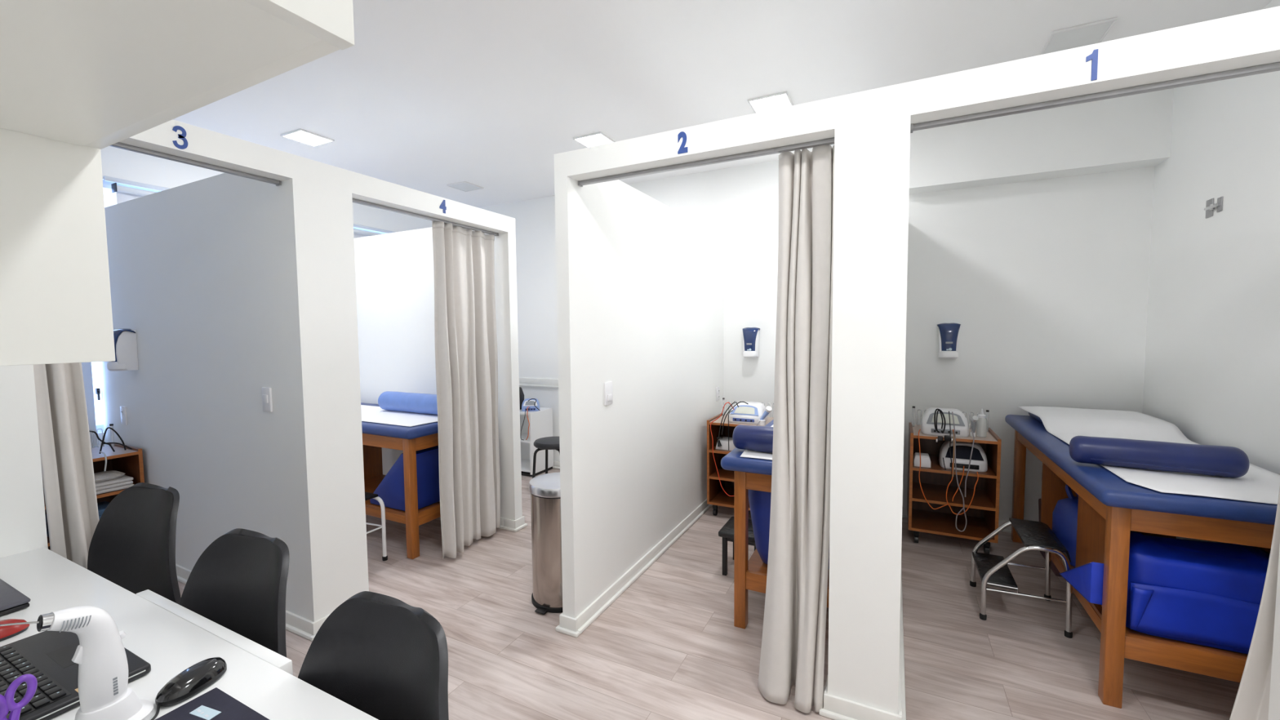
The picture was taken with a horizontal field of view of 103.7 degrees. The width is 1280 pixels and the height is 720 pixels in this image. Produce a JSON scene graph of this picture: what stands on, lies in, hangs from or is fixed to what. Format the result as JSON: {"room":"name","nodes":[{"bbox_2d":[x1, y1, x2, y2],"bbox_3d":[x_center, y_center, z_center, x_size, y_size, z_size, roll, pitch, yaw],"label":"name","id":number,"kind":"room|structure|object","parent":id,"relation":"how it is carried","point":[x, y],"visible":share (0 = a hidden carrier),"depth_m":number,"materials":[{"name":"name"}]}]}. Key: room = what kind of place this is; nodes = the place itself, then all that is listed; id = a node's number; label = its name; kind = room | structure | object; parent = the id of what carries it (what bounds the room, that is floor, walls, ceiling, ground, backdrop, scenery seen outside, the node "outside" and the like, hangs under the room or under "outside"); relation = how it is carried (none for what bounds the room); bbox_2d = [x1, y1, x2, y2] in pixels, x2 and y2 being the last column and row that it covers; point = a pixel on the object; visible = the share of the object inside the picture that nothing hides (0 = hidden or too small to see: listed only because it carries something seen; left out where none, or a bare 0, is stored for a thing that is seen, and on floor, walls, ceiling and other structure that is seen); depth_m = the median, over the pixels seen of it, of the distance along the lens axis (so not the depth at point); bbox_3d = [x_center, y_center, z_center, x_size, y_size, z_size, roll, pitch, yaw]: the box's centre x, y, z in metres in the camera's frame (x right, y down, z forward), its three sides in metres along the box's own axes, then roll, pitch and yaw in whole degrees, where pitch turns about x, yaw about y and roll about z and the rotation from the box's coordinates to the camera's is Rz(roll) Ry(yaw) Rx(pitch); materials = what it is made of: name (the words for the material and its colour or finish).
{"room":"examination room","nodes":[
{"label":"examination room","id":0,"kind":"room"},
{"bbox_2d":[99,173,302,616],"bbox_3d":[-2.620,0.174,2.916,2.202,2.264,0.080,1,4,27],"label":"wall","id":1,"kind":"structure","parent":0,"point":[196,268],"depth_m":2.71,"materials":[{"name":"paint"}]},
{"bbox_2d":[106,328,138,371],"bbox_3d":[-3.172,-0.064,3.070,0.150,0.256,0.116,1,4,27],"label":"soap dispenser","id":2,"kind":"object","parent":1,"relation":"attached to","point":[125,339],"visible":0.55,"depth_m":3.05,"materials":[{"name":"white plastic"}]},
{"bbox_2d":[175,564,313,639],"bbox_3d":[-2.589,1.269,2.909,2.302,0.078,0.028,1,4,27],"label":"baseboard","id":3,"kind":"structure","parent":1,"relation":"attached to","point":[301,626],"depth_m":2.45,"materials":[{"name":"paint"}]},
{"bbox_2d":[261,386,272,412],"bbox_3d":[-1.830,0.195,2.463,0.072,0.120,0.017,1,4,27],"label":"light switch","id":4,"kind":"object","parent":1,"relation":"attached to","point":[267,402],"visible":1,"depth_m":2.45,"materials":[{"name":"white plastic"}]},
{"bbox_2d":[0,119,522,622],"bbox_3d":[-1.611,0.196,2.362,0.100,2.264,3.014,1,4,27],"label":"wall","id":5,"kind":"structure","parent":0,"point":[317,201],"depth_m":2.41,"materials":[{"name":"paint"}]},
{"bbox_2d":[172,125,187,149],"bbox_3d":[-1.756,-0.849,1.919,0.003,0.085,0.046,1,4,27],"label":"number sign","id":6,"kind":"object","parent":5,"relation":"attached to","point":[182,136],"visible":1,"depth_m":1.92,"materials":[{"name":"blue plastic"}]},
{"bbox_2d":[109,142,281,186],"bbox_3d":[-1.849,-0.793,1.964,0.031,0.020,0.808,1,4,27],"label":"rail","id":7,"kind":"object","parent":5,"relation":"attached to","point":[120,145],"visible":0.54,"depth_m":2.03,"materials":[{"name":"grey metal"}]},
{"bbox_2d":[33,362,99,568],"bbox_3d":[-1.978,0.291,1.755,0.164,2.124,0.068,-3,4,-33],"label":"curtain","id":8,"kind":"object","parent":7,"relation":"hanging from","point":[64,440],"visible":0.29,"depth_m":1.74,"materials":[{"name":"beige fabric"}]},
{"bbox_2d":[309,613,331,641],"bbox_3d":[-1.479,1.281,2.522,0.028,0.078,0.337,1,4,27],"label":"baseboard","id":9,"kind":"structure","parent":5,"relation":"attached to","point":[316,625],"depth_m":2.40,"materials":[{"name":"paint"}]},
{"bbox_2d":[351,198,498,235],"bbox_3d":[-1.280,-0.864,3.087,0.031,0.020,1.143,1,4,27],"label":"rail","id":10,"kind":"object","parent":5,"relation":"attached to","point":[355,201],"visible":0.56,"depth_m":2.98,"materials":[{"name":"grey metal"}]},
{"bbox_2d":[431,221,500,558],"bbox_3d":[-1.155,0.183,3.377,0.149,2.115,0.575,1,4,18],"label":"curtain","id":11,"kind":"object","parent":10,"relation":"hanging from","point":[465,335],"visible":1,"depth_m":3.34,"materials":[{"name":"beige fabric"}]},
{"bbox_2d":[97,146,431,446],"bbox_3d":[-3.367,-0.172,4.022,0.140,2.840,4.430,1,4,27],"label":"wall","id":12,"kind":"structure","parent":0,"point":[116,162],"depth_m":3.68,"materials":[{"name":"paint"}]},
{"bbox_2d":[81,362,97,447],"bbox_3d":[-3.858,-0.264,2.800,0.070,1.775,1.134,1,4,27],"label":"roller blind","id":13,"kind":"object","parent":12,"relation":"attached to","point":[86,366],"visible":0.14,"depth_m":3.31,"materials":[{"name":"white fabric"}]},
{"bbox_2d":[94,179,385,432],"bbox_3d":[-3.311,-0.405,4.063,0.094,1.700,3.900,1,4,27],"label":"window","id":14,"kind":"structure","parent":12,"relation":"in","point":[106,184],"depth_m":3.43,"materials":[{"name":"white glass"}]},
{"bbox_2d":[111,182,156,204],"bbox_3d":[-3.502,-1.124,3.472,0.070,0.135,0.229,1,4,27],"label":"roller blind","id":15,"kind":"object","parent":14,"relation":"attached to","point":[124,193],"depth_m":3.44,"materials":[{"name":"white fabric"}]},
{"bbox_2d":[103,175,396,233],"bbox_3d":[-2.987,-1.293,4.555,0.018,0.032,2.670,1,4,27],"label":"trim","id":16,"kind":"structure","parent":12,"relation":"attached to","point":[108,179],"depth_m":3.56,"materials":[{"name":"white metal"}]},
{"bbox_2d":[354,225,504,517],"bbox_3d":[-1.977,0.093,4.188,2.202,2.264,0.079,1,4,27],"label":"wall","id":17,"kind":"structure","parent":0,"point":[394,274],"depth_m":4.11,"materials":[{"name":"paint"}]},
{"bbox_2d":[497,517,514,531],"bbox_3d":[-1.945,1.188,4.181,2.302,0.078,0.028,1,4,27],"label":"baseboard","id":18,"kind":"structure","parent":17,"relation":"attached to","point":[508,524],"depth_m":3.69,"materials":[{"name":"paint"}]},
{"bbox_2d":[579,179,723,608],"bbox_3d":[0.199,0.115,3.457,0.071,2.264,2.253,1,4,27],"label":"wall","id":19,"kind":"structure","parent":0,"point":[652,273],"depth_m":3.02,"materials":[{"name":"paint"}]},
{"bbox_2d":[604,381,612,405],"bbox_3d":[-0.163,0.176,2.644,0.017,0.120,0.072,1,4,27],"label":"light switch","id":20,"kind":"object","parent":19,"relation":"attached to","point":[607,385],"visible":1,"depth_m":2.63,"materials":[{"name":"white plastic"}]},
{"bbox_2d":[575,498,712,634],"bbox_3d":[0.232,1.209,3.454,0.028,0.078,2.353,1,4,27],"label":"baseboard","id":21,"kind":"structure","parent":19,"relation":"attached to","point":[597,606],"depth_m":2.93,"materials":[{"name":"paint"}]},
{"bbox_2d":[177,468,1239,719],"bbox_3d":[-0.534,1.351,2.685,6.575,0.100,4.830,1,4,27],"label":"floor","id":22,"kind":"structure","parent":0,"point":[669,646],"depth_m":2.32,"materials":[{"name":"laminate"}]},
{"bbox_2d":[42,423,144,550],"bbox_3d":[-3.361,0.867,2.987,0.420,0.887,0.495,1,4,27],"label":"wooden cart","id":23,"kind":"object","parent":22,"relation":"on","point":[128,461],"visible":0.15,"depth_m":3.12,"materials":[{"name":"brown wood"}]},
{"bbox_2d":[43,484,134,506],"bbox_3d":[-3.358,0.795,2.981,0.404,0.018,0.459,1,4,27],"label":"shelf","id":24,"kind":"object","parent":23,"relation":"attached to","point":[115,492],"depth_m":2.97,"materials":[{"name":"brown wood"}]},
{"bbox_2d":[88,426,132,471],"bbox_3d":[-3.164,0.526,2.996,0.118,0.246,0.228,1,4,27],"label":"cable bundle","id":25,"kind":"object","parent":23,"relation":"on","point":[113,429],"visible":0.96,"depth_m":3.02,"materials":[{"name":"black plastic"}]},
{"bbox_2d":[94,475,133,494],"bbox_3d":[-3.261,0.753,2.991,0.230,0.061,0.305,1,4,27],"label":"folded towel","id":26,"kind":"object","parent":23,"relation":"on","point":[125,482],"visible":0.38,"depth_m":3.00,"materials":[{"name":"fabric"}]},
{"bbox_2d":[93,470,124,482],"bbox_3d":[-3.236,0.700,3.028,0.170,0.036,0.180,1,4,27],"label":"crumpled cloth","id":27,"kind":"object","parent":26,"relation":"on","point":[103,476],"visible":0.6,"depth_m":3.01,"materials":[{"name":"fabric"}]},
{"bbox_2d":[87,482,181,604],"bbox_3d":[-1.744,0.912,1.556,0.493,0.938,0.503,1,4,20],"label":"shell chair","id":28,"kind":"object","parent":22,"relation":"on","point":[132,546],"visible":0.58,"depth_m":1.74,"materials":[{"name":"black plastic"}]},
{"bbox_2d":[0,546,378,719],"bbox_3d":[-1.228,1.024,0.932,1.896,0.770,0.713,1,4,27],"label":"desk","id":29,"kind":"object","parent":22,"relation":"on","point":[167,635],"visible":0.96,"depth_m":1.12,"materials":[{"name":"white laminate"}]},
{"bbox_2d":[0,618,29,641],"bbox_3d":[-1.458,0.611,1.130,0.066,0.034,0.110,1,4,27],"label":"screwdriver","id":30,"kind":"object","parent":29,"relation":"on","point":[9,631],"visible":0.83,"depth_m":1.14,"materials":[{"name":"red plastic"}]},
{"bbox_2d":[0,578,30,616],"bbox_3d":[-1.739,0.613,1.234,0.345,0.022,0.242,1,4,27],"label":"laptop","id":31,"kind":"object","parent":29,"relation":"on","point":[11,600],"visible":1,"depth_m":1.26,"materials":[{"name":"black plastic"}]},
{"bbox_2d":[0,630,151,719],"bbox_3d":[-1.217,0.518,0.951,0.369,0.235,0.308,1,4,27],"label":"laptop","id":32,"kind":"object","parent":29,"relation":"on","point":[47,655],"visible":0.68,"depth_m":0.99,"materials":[{"name":"plastic"}]},
{"bbox_2d":[0,605,154,719],"bbox_3d":[-0.943,0.522,0.827,0.091,0.238,0.197,2,4,33],"label":"handheld device","id":33,"kind":"object","parent":29,"relation":"on","point":[104,692],"visible":1,"depth_m":0.84,"materials":[{"name":"white plastic"}]},
{"bbox_2d":[151,657,226,719],"bbox_3d":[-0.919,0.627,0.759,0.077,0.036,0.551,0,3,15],"label":"mouse","id":34,"kind":"object","parent":29,"relation":"on","point":[194,679],"visible":1,"depth_m":0.95,"materials":[{"name":"black plastic"}]},
{"bbox_2d":[155,687,269,719],"bbox_3d":[-0.747,0.639,0.787,0.280,0.006,0.258,1,4,27],"label":"mouse pad","id":35,"kind":"object","parent":29,"relation":"on","point":[215,704],"visible":1,"depth_m":0.90,"materials":[{"name":"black fabric"}]},
{"bbox_3d":[-0.843,0.612,0.684,0.074,0.075,0.074,1,4,27],"label":"pen cup","id":36,"kind":"object","parent":29,"relation":"on","visible":0},
{"bbox_2d":[0,673,37,719],"bbox_3d":[-0.846,0.534,0.676,0.010,0.208,0.056,1,4,27],"label":"scissors","id":37,"kind":"object","parent":36,"relation":"in","point":[7,704],"visible":1,"depth_m":0.68,"materials":[{"name":"purple plastic"}]},
{"bbox_2d":[178,528,289,657],"bbox_3d":[-1.079,0.930,1.130,0.493,0.938,0.503,1,4,25],"label":"shell chair","id":38,"kind":"object","parent":22,"relation":"on","point":[238,582],"visible":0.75,"depth_m":1.32,"materials":[{"name":"black plastic"}]},
{"bbox_2d":[297,591,448,719],"bbox_3d":[-0.567,0.945,0.797,0.493,0.938,0.503,1,4,29],"label":"shell chair","id":39,"kind":"object","parent":22,"relation":"on","point":[385,657],"visible":0.94,"depth_m":0.98,"materials":[{"name":"black plastic"}]},
{"bbox_2d":[364,491,387,560],"bbox_3d":[-1.874,1.073,3.149,0.407,0.428,0.351,1,4,27],"label":"step stool","id":40,"kind":"object","parent":22,"relation":"on","point":[368,495],"visible":0.3,"depth_m":3.20,"materials":[{"name":"white metal"}]},
{"bbox_2d":[360,402,440,559],"bbox_3d":[-2.074,0.822,3.840,1.830,0.852,0.700,1,4,27],"label":"table","id":41,"kind":"object","parent":22,"relation":"on","point":[375,436],"visible":0.24,"depth_m":3.26,"materials":[{"name":"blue wood"}]},
{"bbox_2d":[360,404,437,426],"bbox_3d":[-2.077,0.395,3.781,1.700,0.004,0.500,1,4,27],"label":"paper sheet","id":42,"kind":"object","parent":41,"relation":"on","point":[373,414],"visible":0.34,"depth_m":3.55,"materials":[{"name":"white paper"}]},
{"bbox_2d":[377,391,437,414],"bbox_3d":[-1.631,0.318,3.707,0.760,0.147,0.150,1,4,27],"label":"bolster","id":43,"kind":"object","parent":42,"relation":"on","point":[423,403],"visible":0.67,"depth_m":3.67,"materials":[{"name":"blue leather"}]},
{"bbox_2d":[364,474,439,515],"bbox_3d":[-1.813,0.986,3.719,1.032,0.018,0.534,1,4,27],"label":"shelf","id":44,"kind":"object","parent":41,"relation":"attached to","point":[371,482],"depth_m":3.45,"materials":[{"name":"brown wood"}]},
{"bbox_2d":[369,445,439,511],"bbox_3d":[-1.569,0.786,3.563,0.416,0.387,0.475,1,4,27],"label":"wedge","id":45,"kind":"object","parent":41,"relation":"on","point":[390,490],"visible":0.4,"depth_m":3.36,"materials":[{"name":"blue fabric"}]},
{"bbox_2d":[520,407,553,476],"bbox_3d":[-1.225,0.834,5.252,0.510,0.646,0.360,1,4,27],"label":"open shelf","id":46,"kind":"object","parent":22,"relation":"on","point":[540,421],"visible":0.43,"depth_m":5.15,"materials":[{"name":"white laminate"}]},
{"bbox_2d":[520,398,540,439],"bbox_3d":[-1.106,0.592,5.089,0.199,0.407,0.298,-1,3,-8],"label":"electrotherapy machine","id":47,"kind":"object","parent":46,"relation":"on","point":[528,404],"visible":1,"depth_m":5.09,"materials":[{"name":"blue plastic"}]},
{"bbox_2d":[528,471,562,614],"bbox_3d":[-0.435,0.965,2.728,0.318,0.664,0.318,-2,4,-21],"label":"waste bin","id":48,"kind":"object","parent":22,"relation":"on","point":[544,490],"visible":0.59,"depth_m":2.59,"materials":[{"name":"silver metal"}]},
{"bbox_2d":[532,436,559,478],"bbox_3d":[-0.780,0.955,4.563,0.356,0.479,0.356,1,4,21],"label":"round stool","id":49,"kind":"object","parent":22,"relation":"on","point":[546,443],"visible":0.61,"depth_m":4.46,"materials":[{"name":"black leather"}]},
{"bbox_2d":[718,515,755,575],"bbox_3d":[0.633,1.135,3.030,0.250,0.268,0.280,1,4,27],"label":"step stool","id":50,"kind":"object","parent":22,"relation":"on","point":[726,531],"visible":0.36,"depth_m":2.96,"materials":[{"name":"black rubber"}]},
{"bbox_2d":[706,397,773,515],"bbox_3d":[0.834,0.768,3.971,0.495,0.887,0.420,1,4,27],"label":"wooden cart","id":51,"kind":"object","parent":22,"relation":"on","point":[716,495],"visible":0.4,"depth_m":3.96,"materials":[{"name":"brown wood"}]},
{"bbox_2d":[710,466,734,479],"bbox_3d":[0.834,0.903,3.975,0.459,0.018,0.404,1,4,27],"label":"shelf","id":52,"kind":"object","parent":51,"relation":"attached to","point":[723,473],"depth_m":3.94,"materials":[{"name":"brown wood"}]},
{"bbox_2d":[715,436,735,450],"bbox_3d":[0.682,0.639,3.913,0.162,0.106,0.165,1,4,27],"label":"box","id":53,"kind":"object","parent":51,"relation":"on","point":[722,442],"visible":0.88,"depth_m":3.87,"materials":[{"name":"white plastic"}]},
{"bbox_2d":[710,401,767,496],"bbox_3d":[0.777,0.662,3.906,0.374,0.718,0.335,1,4,27],"label":"electrotherapy machine","id":54,"kind":"object","parent":51,"relation":"on","point":[744,412],"visible":0.99,"depth_m":3.81,"materials":[{"name":"white plastic"}]},
{"bbox_2d":[720,419,829,628],"bbox_3d":[1.102,0.837,3.048,0.700,0.852,1.830,1,4,27],"label":"table","id":55,"kind":"object","parent":22,"relation":"on","point":[750,473],"visible":0.28,"depth_m":2.42,"materials":[{"name":"brown wood"}]},
{"bbox_2d":[740,425,773,460],"bbox_3d":[1.039,0.408,3.030,0.470,0.004,1.720,1,4,27],"label":"paper sheet","id":56,"kind":"object","parent":55,"relation":"on","point":[747,453],"visible":0.08,"depth_m":2.38,"materials":[{"name":"paper"}]},
{"bbox_2d":[732,424,773,453],"bbox_3d":[0.712,0.385,2.369,0.550,0.125,0.128,1,4,29],"label":"bolster","id":57,"kind":"object","parent":56,"relation":"on","point":[752,437],"visible":0.45,"depth_m":2.41,"materials":[{"name":"blue leather"}]},
{"bbox_2d":[747,548,829,586],"bbox_3d":[0.972,1.012,2.798,0.534,0.018,1.032,1,4,27],"label":"shelf","id":58,"kind":"object","parent":55,"relation":"attached to","point":[755,564],"depth_m":2.50,"materials":[{"name":"brown wood"}]},
{"bbox_2d":[748,489,829,568],"bbox_3d":[0.770,0.822,2.491,0.450,0.397,0.280,1,4,27],"label":"cushion","id":59,"kind":"object","parent":55,"relation":"on","point":[759,501],"visible":0.27,"depth_m":2.44,"materials":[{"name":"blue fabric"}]},
{"bbox_2d":[906,406,1001,554],"bbox_3d":[2.112,0.787,3.426,0.495,0.887,0.420,1,4,27],"label":"wooden cart","id":60,"kind":"object","parent":22,"relation":"on","point":[982,515],"visible":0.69,"depth_m":3.39,"materials":[{"name":"brown wood"}]},
{"bbox_2d":[913,452,930,467],"bbox_3d":[1.905,0.673,3.395,0.099,0.074,0.110,1,4,27],"label":"tissue box","id":61,"kind":"object","parent":60,"relation":"on","point":[925,458],"visible":0.99,"depth_m":3.35,"materials":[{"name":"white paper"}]},
{"bbox_2d":[918,407,978,531],"bbox_3d":[2.032,0.697,3.343,0.336,0.780,0.290,1,4,27],"label":"electrotherapy machine","id":62,"kind":"object","parent":60,"relation":"on","point":[948,423],"visible":1,"depth_m":3.27,"materials":[{"name":"white plastic"}]},
{"bbox_2d":[964,415,978,497],"bbox_3d":[2.125,0.613,3.218,0.046,0.502,0.174,2,4,41],"label":"ultrasound handpiece","id":63,"kind":"object","parent":62,"relation":"attached to","point":[974,419],"visible":1,"depth_m":3.23,"materials":[{"name":"grey plastic"}]},
{"bbox_2d":[911,481,995,508],"bbox_3d":[2.111,0.922,3.431,0.459,0.018,0.404,1,4,27],"label":"shelf","id":64,"kind":"object","parent":60,"relation":"attached to","point":[935,492],"depth_m":3.40,"materials":[{"name":"brown wood"}]},
{"bbox_2d":[912,453,995,475],"bbox_3d":[2.109,0.716,3.419,0.459,0.018,0.404,1,4,27],"label":"shelf","id":65,"kind":"object","parent":60,"relation":"attached to","point":[935,467],"depth_m":3.29,"materials":[{"name":"brown wood"}]},
{"bbox_2d":[938,440,987,501],"bbox_3d":[2.126,0.725,3.309,0.265,0.344,0.308,1,4,27],"label":"electrotherapy machine","id":66,"kind":"object","parent":60,"relation":"on","point":[979,463],"visible":0.95,"depth_m":3.27,"materials":[{"name":"white plastic"}]},
{"bbox_2d":[976,408,986,437],"bbox_3d":[2.216,0.407,3.260,0.056,0.180,0.056,1,4,27],"label":"bottle","id":67,"kind":"object","parent":60,"relation":"on","point":[981,424],"visible":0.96,"depth_m":3.24,"materials":[{"name":"white"}]},
{"bbox_2d":[969,517,1072,638],"bbox_3d":[1.937,1.075,2.579,0.364,0.416,0.390,1,4,27],"label":"step stool","id":68,"kind":"object","parent":22,"relation":"on","point":[993,570],"visible":0.94,"depth_m":2.49,"materials":[{"name":"silver metal"}]},
{"bbox_2d":[1004,414,1277,708],"bbox_3d":[2.421,0.855,2.522,0.700,0.852,1.840,1,4,27],"label":"table","id":69,"kind":"object","parent":22,"relation":"on","point":[1110,507],"visible":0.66,"depth_m":1.89,"materials":[{"name":"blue wood"}]},
{"bbox_2d":[1059,561,1103,604],"bbox_3d":[1.899,0.894,2.137,0.088,0.227,0.404,1,4,27],"label":"wedge","id":70,"kind":"object","parent":69,"relation":"on","point":[1087,579],"visible":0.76,"depth_m":1.99,"materials":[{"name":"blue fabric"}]},
{"bbox_2d":[1052,484,1136,566],"bbox_3d":[2.307,0.830,2.517,0.360,0.350,0.370,1,4,27],"label":"cloth bag","id":71,"kind":"object","parent":69,"relation":"on","point":[1064,514],"visible":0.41,"depth_m":2.52,"materials":[{"name":"blue fabric"}]},
{"bbox_2d":[1017,406,1279,504],"bbox_3d":[2.446,0.394,2.495,0.612,0.068,1.795,1,4,27],"label":"paper sheet","id":72,"kind":"object","parent":69,"relation":"on","point":[1260,485],"visible":0.67,"depth_m":2.58,"materials":[{"name":"white paper"}]},
{"bbox_2d":[1069,435,1249,477],"bbox_3d":[2.094,0.390,2.054,0.514,0.120,0.130,1,4,31],"label":"bolster","id":73,"kind":"object","parent":72,"relation":"on","point":[1205,460],"visible":1,"depth_m":2.01,"materials":[{"name":"blue leather"}]},
{"bbox_2d":[1054,553,1248,657],"bbox_3d":[2.289,1.030,2.268,0.534,0.018,1.032,1,4,27],"label":"shelf","id":74,"kind":"object","parent":69,"relation":"attached to","point":[1096,609],"depth_m":1.89,"materials":[{"name":"brown wood"}]},
{"bbox_2d":[1125,531,1269,653],"bbox_3d":[2.137,0.871,1.942,0.470,0.335,0.339,1,4,27],"label":"wedges","id":75,"kind":"object","parent":69,"relation":"on","point":[1200,593],"visible":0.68,"depth_m":1.85,"materials":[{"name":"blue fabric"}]},
{"bbox_2d":[173,0,1272,207],"bbox_3d":[-0.563,-1.584,2.514,6.575,0.100,4.830,1,4,27],"label":"ceiling","id":76,"kind":"structure","parent":0,"point":[428,95],"depth_m":2.65,"materials":[{"name":"paint"}]},
{"bbox_2d":[280,128,334,146],"bbox_3d":[-2.352,-1.571,3.559,0.236,0.012,0.236,1,4,27],"label":"recessed light","id":77,"kind":"object","parent":76,"relation":"in","point":[301,135],"visible":1,"depth_m":3.54,"materials":[{"name":"plastic"}]},
{"bbox_2d":[446,181,484,191],"bbox_3d":[-1.663,-1.650,4.789,0.236,0.012,0.236,1,4,27],"label":"recessed light","id":78,"kind":"object","parent":76,"relation":"in","point":[464,186],"visible":1,"depth_m":4.77,"materials":[{"name":"plastic"}]},
{"bbox_2d":[450,182,480,191],"bbox_3d":[-1.663,-1.650,4.789,0.212,0.007,0.212,1,4,27],"label":"diffuser","id":79,"kind":"object","parent":78,"relation":"attached to","point":[460,186],"depth_m":4.77,"materials":[{"name":"plastic"}]},
{"bbox_2d":[573,131,615,147],"bbox_3d":[-0.325,-1.597,3.666,0.236,0.012,0.236,1,4,27],"label":"recessed light","id":80,"kind":"object","parent":76,"relation":"in","point":[596,139],"visible":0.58,"depth_m":3.64,"materials":[{"name":"plastic"}]},
{"bbox_2d":[576,133,612,146],"bbox_3d":[-0.325,-1.598,3.666,0.212,0.007,0.212,1,4,27],"label":"diffuser","id":81,"kind":"object","parent":80,"relation":"attached to","point":[590,140],"depth_m":3.64,"materials":[{"name":"plastic"}]},
{"bbox_2d":[747,91,793,113],"bbox_3d":[0.808,-1.575,3.094,0.236,0.012,0.236,1,4,27],"label":"recessed light","id":82,"kind":"object","parent":76,"relation":"in","point":[781,100],"visible":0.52,"depth_m":3.06,"materials":[{"name":"plastic"}]},
{"bbox_2d":[1039,17,1117,55],"bbox_3d":[2.099,-1.548,2.421,0.236,0.012,0.236,1,4,27],"label":"recessed light","id":83,"kind":"object","parent":76,"relation":"in","point":[1093,33],"visible":0.78,"depth_m":2.40,"materials":[{"name":"white plastic"}]},
{"bbox_2d":[478,160,1154,521],"bbox_3d":[0.477,-0.245,4.626,6.575,2.840,0.120,1,4,27],"label":"wall","id":84,"kind":"structure","parent":0,"point":[1045,282],"depth_m":3.56,"materials":[{"name":"paint"}]},
{"bbox_2d":[519,377,558,387],"bbox_3d":[-0.818,0.246,5.230,3.337,0.090,0.026,1,4,27],"label":"trim","id":85,"kind":"structure","parent":84,"relation":"attached to","point":[533,382],"depth_m":5.36,"materials":[{"name":"paint"}]},
{"bbox_2d":[742,327,759,357],"bbox_3d":[0.940,-0.150,4.265,0.150,0.256,0.116,1,4,27],"label":"soap dispenser","id":86,"kind":"object","parent":84,"relation":"attached to","point":[751,335],"visible":1,"depth_m":4.22,"materials":[{"name":"blue plastic"}]},
{"bbox_2d":[937,322,960,359],"bbox_3d":[2.221,-0.139,3.618,0.150,0.256,0.116,1,4,27],"label":"soap dispenser","id":87,"kind":"object","parent":84,"relation":"attached to","point":[948,332],"visible":1,"depth_m":3.58,"materials":[{"name":"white plastic"}]},
{"bbox_2d":[909,88,1173,195],"bbox_3d":[2.528,-1.409,3.335,1.391,0.405,0.200,1,4,27],"label":"beam","id":88,"kind":"structure","parent":84,"relation":"attached to","point":[1133,131],"depth_m":3.21,"materials":[{"name":"paint"}]},
{"bbox_2d":[554,5,1279,719],"bbox_3d":[0.904,0.205,1.786,2.838,2.264,0.100,1,4,27],"label":"wall","id":89,"kind":"structure","parent":0,"point":[870,129],"depth_m":1.78,"materials":[{"name":"paint"}]},
{"bbox_2d":[555,613,579,637],"bbox_3d":[-0.349,1.276,2.416,0.127,0.078,0.028,1,4,27],"label":"baseboard","id":90,"kind":"structure","parent":89,"relation":"attached to","point":[567,625],"depth_m":2.41,"materials":[{"name":"paint"}]},
{"bbox_2d":[577,137,834,186],"bbox_3d":[0.223,-0.822,2.121,1.138,0.020,0.032,1,4,27],"label":"rail","id":91,"kind":"object","parent":89,"relation":"attached to","point":[828,141],"visible":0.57,"depth_m":2.07,"materials":[{"name":"grey metal"}]},
{"bbox_2d":[757,144,834,713],"bbox_3d":[0.606,0.256,1.953,0.253,2.127,0.235,1,4,31],"label":"curtain","id":92,"kind":"object","parent":91,"relation":"hanging from","point":[793,648],"visible":1,"depth_m":1.95,"materials":[{"name":"beige fabric"}]},
{"bbox_2d":[818,693,902,719],"bbox_3d":[0.807,1.298,1.832,0.292,0.078,0.028,1,4,27],"label":"baseboard","id":93,"kind":"structure","parent":89,"relation":"attached to","point":[835,708],"depth_m":1.85,"materials":[{"name":"paint"}]},
{"bbox_2d":[1085,48,1097,80],"bbox_3d":[1.309,-0.853,1.456,0.026,0.085,0.003,1,4,27],"label":"number sign","id":94,"kind":"object","parent":89,"relation":"attached to","point":[1094,56],"visible":1,"depth_m":1.45,"materials":[{"name":"blue plastic"}]},
{"bbox_2d":[910,62,1279,133],"bbox_3d":[1.363,-0.800,1.545,0.936,0.020,0.032,1,4,27],"label":"rail","id":95,"kind":"object","parent":89,"relation":"attached to","point":[1273,67],"visible":1,"depth_m":1.51,"materials":[{"name":"grey metal"}]},
{"bbox_2d":[1229,488,1279,719],"bbox_3d":[1.888,0.277,1.392,0.374,2.130,0.095,1,4,27],"label":"curtain","id":96,"kind":"object","parent":95,"relation":"hanging from","point":[1251,702],"visible":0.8,"depth_m":1.47,"materials":[{"name":"beige fabric"}]},
{"bbox_2d":[1142,0,1279,543],"bbox_3d":[2.261,-0.061,1.181,0.120,2.840,4.430,1,4,27],"label":"wall","id":97,"kind":"structure","parent":0,"point":[1212,363],"depth_m":2.47,"materials":[{"name":"paint"}]},
{"bbox_2d":[1204,196,1222,218],"bbox_3d":[2.872,-0.770,2.528,0.028,0.090,0.140,1,4,27],"label":"wall bracket","id":98,"kind":"object","parent":97,"relation":"attached to","point":[1211,206],"visible":1,"depth_m":2.52,"materials":[{"name":"grey metal"}]},
{"bbox_3d":[1.424,0.139,2.840,0.080,2.264,2.253,1,4,27],"label":"wall","id":99,"kind":"structure","parent":0,"visible":0},
{"bbox_2d":[897,570,906,719],"bbox_3d":[1.462,1.234,2.834,0.028,0.078,2.353,1,4,27],"label":"baseboard","id":100,"kind":"structure","parent":99,"relation":"attached to","point":[901,700],"depth_m":2.06,"materials":[{"name":"paint"}]},
{"bbox_3d":[-1.574,0.012,0.572,6.575,2.840,0.120,1,4,27],"label":"wall","id":101,"kind":"structure","parent":0,"visible":0},
{"bbox_2d":[0,128,115,365],"bbox_3d":[-1.498,-0.541,0.822,1.458,1.086,0.451,1,4,27],"label":"upper cabinet","id":102,"kind":"object","parent":101,"relation":"attached to","point":[55,305],"visible":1,"depth_m":0.66,"materials":[{"name":"laminate"}]},
{"bbox_2d":[0,0,354,149],"bbox_3d":[-0.601,-0.669,0.360,0.554,0.794,0.451,1,4,27],"label":"upper cabinet","id":103,"kind":"object","parent":101,"relation":"attached to","point":[100,74],"visible":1,"depth_m":0.46,"materials":[{"name":"laminate"}]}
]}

